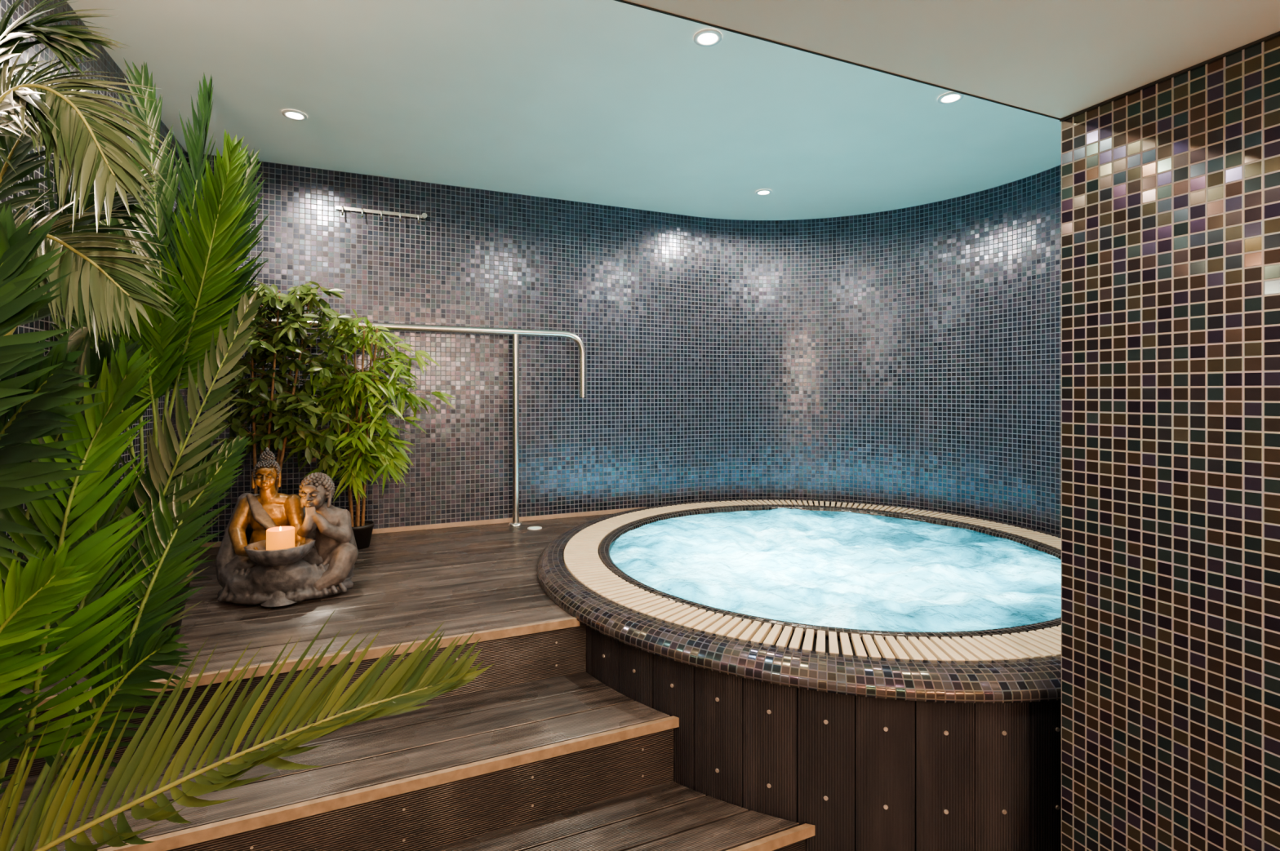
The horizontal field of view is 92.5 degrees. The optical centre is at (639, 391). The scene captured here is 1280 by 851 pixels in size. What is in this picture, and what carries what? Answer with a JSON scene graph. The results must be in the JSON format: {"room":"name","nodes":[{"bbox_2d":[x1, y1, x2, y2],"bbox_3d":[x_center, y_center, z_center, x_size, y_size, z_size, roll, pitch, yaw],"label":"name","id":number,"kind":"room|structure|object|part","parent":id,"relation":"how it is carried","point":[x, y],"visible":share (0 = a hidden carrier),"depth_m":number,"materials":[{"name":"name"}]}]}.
{"room":"spa hot tub room","nodes":[
{"label":"spa hot tub room","id":0,"kind":"room"},
{"bbox_2d":[0,0,186,668],"bbox_3d":[-1.272,0.095,0.533,0.001,2.810,6.110,0,0,-23],"label":"wall","id":1,"kind":"structure","parent":0,"point":[108,64],"depth_m":2.06,"materials":[{"name":"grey tile"}]},
{"bbox_2d":[66,0,1061,220],"bbox_3d":[0.234,-1.310,2.859,4.600,0.001,3.020,0,0,-23],"label":"ceiling","id":2,"kind":"structure","parent":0,"point":[613,103],"depth_m":2.82,"materials":[{"name":"paint"}]},
{"bbox_2d":[281,109,306,120],"bbox_3d":[-1.630,-1.306,2.890,0.104,0.007,0.104,0,0,0],"label":"recessed light","id":3,"kind":"object","parent":2,"relation":"in","point":[289,113],"visible":1,"depth_m":2.89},
{"bbox_2d":[693,28,721,46],"bbox_3d":[0.250,-1.306,2.260,0.104,0.007,0.104,0,0,0],"label":"recessed light","id":4,"kind":"object","parent":2,"relation":"in","point":[708,37],"visible":1,"depth_m":2.26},
{"bbox_2d":[755,189,771,195],"bbox_3d":[0.810,-1.306,4.010,0.104,0.007,0.104,0,0,0],"label":"recessed light","id":5,"kind":"object","parent":2,"relation":"in","point":[766,192],"visible":1,"depth_m":4.01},
{"bbox_2d":[937,91,964,103],"bbox_3d":[1.380,-1.306,2.720,0.104,0.007,0.104,0,0,0],"label":"recessed light","id":6,"kind":"object","parent":2,"relation":"in","point":[949,97],"visible":0.95,"depth_m":2.72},
{"bbox_2d":[186,151,1061,547],"bbox_3d":[0.234,0.095,2.859,4.600,2.810,3.020,0,0,-23],"label":"wall","id":7,"kind":"structure","parent":0,"point":[910,357],"depth_m":4.17,"materials":[{"name":"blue tile"}]},
{"bbox_2d":[335,205,426,222],"bbox_3d":[-1.553,-1.068,3.691,0.511,0.072,0.066,0,0,-23],"label":"hook rail","id":8,"kind":"object","parent":7,"relation":"attached to","point":[424,215],"visible":1,"depth_m":3.70,"materials":[{"name":"metal"}]},
{"bbox_3d":[-1.336,-1.088,3.793,0.032,0.031,0.035,0,0,-23],"label":"knob","id":9,"kind":"part","parent":8,"relation":"part of","materials":[{"name":"metal"}]},
{"bbox_2d":[200,506,646,547],"bbox_3d":[-1.209,0.846,3.877,2.730,0.028,0.010,0,0,-23],"label":"baseboard","id":10,"kind":"structure","parent":7,"relation":"attached to","point":[380,531],"depth_m":3.96,"materials":[{"name":"brown wood"}]},
{"bbox_2d":[624,0,1279,118],"bbox_3d":[0.510,-1.007,-0.347,2.582,0.606,3.090,0,0,-23],"label":"ceiling","id":11,"kind":"structure","parent":0,"point":[1060,59],"depth_m":1.21,"materials":[{"name":"white paint"}]},
{"bbox_2d":[614,0,1060,119],"bbox_3d":[-0.097,-0.704,1.074,2.586,0.004,0.008,0,0,-23],"label":"trim soffit edge","id":12,"kind":"object","parent":11,"relation":"attached to","point":[621,1],"depth_m":1.27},
{"bbox_2d":[1061,35,1279,850],"bbox_3d":[1.697,0.398,0.162,0.001,2.204,3.090,0,0,-23],"label":"wall","id":13,"kind":"structure","parent":0,"point":[1171,187],"depth_m":1.36,"materials":[{"name":"brown tile"}]},
{"bbox_2d":[1059,31,1279,121],"bbox_3d":[1.694,-0.701,0.161,0.006,0.006,3.090,0,0,-23],"label":"trim","id":14,"kind":"structure","parent":13,"relation":"attached to","point":[1277,33],"depth_m":1.35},
{"label":"floor","id":15,"kind":"structure","parent":0,"visible":0},
{"bbox_2d":[0,0,494,850],"bbox_3d":[-0.763,0.429,0.964,1.054,2.138,0.707,0,0,0],"label":"areca palm","id":16,"kind":"object","parent":15,"relation":"on","point":[138,568],"visible":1,"depth_m":0.94,"materials":[{"name":"plant"}]},
{"bbox_2d":[0,514,814,850],"bbox_3d":[-0.544,1.179,2.760,3.088,0.641,2.580,0,0,-23],"label":"steps","id":17,"kind":"structure","parent":15,"relation":"on","point":[535,753],"depth_m":1.92,"materials":[{"name":"brown wood"}]},
{"bbox_2d":[30,58,270,650],"bbox_3d":[-1.572,-0.135,2.026,0.595,1.985,0.569,0,0,-23],"label":"palm","id":18,"kind":"object","parent":17,"relation":"on","point":[205,251],"visible":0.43,"depth_m":2.02,"materials":[{"name":"plant"}]},
{"bbox_2d":[215,447,358,607],"bbox_3d":[-1.477,0.545,2.553,0.555,0.603,0.434,0,0,-14],"label":"figurine","id":19,"kind":"object","parent":17,"relation":"on","point":[298,549],"visible":1,"depth_m":2.54,"materials":[{"name":"grey stone"}]},
{"bbox_2d":[244,537,315,566],"bbox_3d":[-1.445,0.650,2.461,0.246,0.080,0.250,0,0,-14],"label":"bowl","id":20,"kind":"object","parent":19,"relation":"on","point":[291,553],"depth_m":2.41,"materials":[{"name":"grey stone"}]},
{"bbox_2d":[266,526,294,550],"bbox_3d":[-1.445,0.602,2.460,0.100,0.101,0.100,0,0,-14],"label":"candle","id":21,"kind":"object","parent":19,"relation":"on","point":[279,537],"depth_m":2.42,"materials":[{"name":"wax"}]},
{"bbox_2d":[44,318,586,526],"bbox_3d":[-0.883,0.429,2.491,2.256,1.701,2.725,0,0,-23],"label":"handrail","id":22,"kind":"object","parent":17,"relation":"on","point":[76,335],"visible":0.35,"depth_m":3.94,"materials":[{"name":"metal"}]},
{"bbox_3d":[-0.848,0.010,2.494,2.190,0.861,2.703,0,0,-23],"label":"rail","id":23,"kind":"part","parent":22,"relation":"part of","materials":[{"name":"metal"}]},
{"bbox_3d":[-0.803,0.245,3.959,0.044,1.230,0.043,0,0,-23],"label":"post","id":24,"kind":"part","parent":22,"relation":"part of","materials":[{"name":"metal"}]},
{"bbox_2d":[200,279,456,549],"bbox_3d":[-1.649,0.149,3.284,1.242,1.419,0.717,0,0,-29],"label":"bamboo plant","id":25,"kind":"object","parent":17,"relation":"on","point":[277,340],"visible":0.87,"depth_m":3.19,"materials":[{"name":"green plant"}]},
{"bbox_3d":[-1.930,0.759,3.140,0.220,0.198,0.220,0,0,0],"label":"pot","id":26,"kind":"part","parent":25,"relation":"part of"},
{"bbox_3d":[-1.560,0.794,3.380,0.170,0.128,0.170,0,0,0],"label":"pot","id":27,"kind":"part","parent":25,"relation":"part of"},
{"bbox_2d":[527,526,542,530],"bbox_3d":[-0.660,0.857,3.840,0.090,0.005,0.090,0,0,0],"label":"floor light","id":28,"kind":"object","parent":17,"relation":"on","point":[531,528],"visible":1,"depth_m":3.83,"materials":[{"name":"white glass"}]},
{"bbox_2d":[536,498,1061,850],"bbox_3d":[0.976,1.145,3.177,2.981,0.708,3.016,0,0,-23],"label":"tub","id":29,"kind":"object","parent":15,"relation":"on","point":[873,677],"visible":0.82,"depth_m":1.99,"materials":[{"name":"wood"}]}
]}

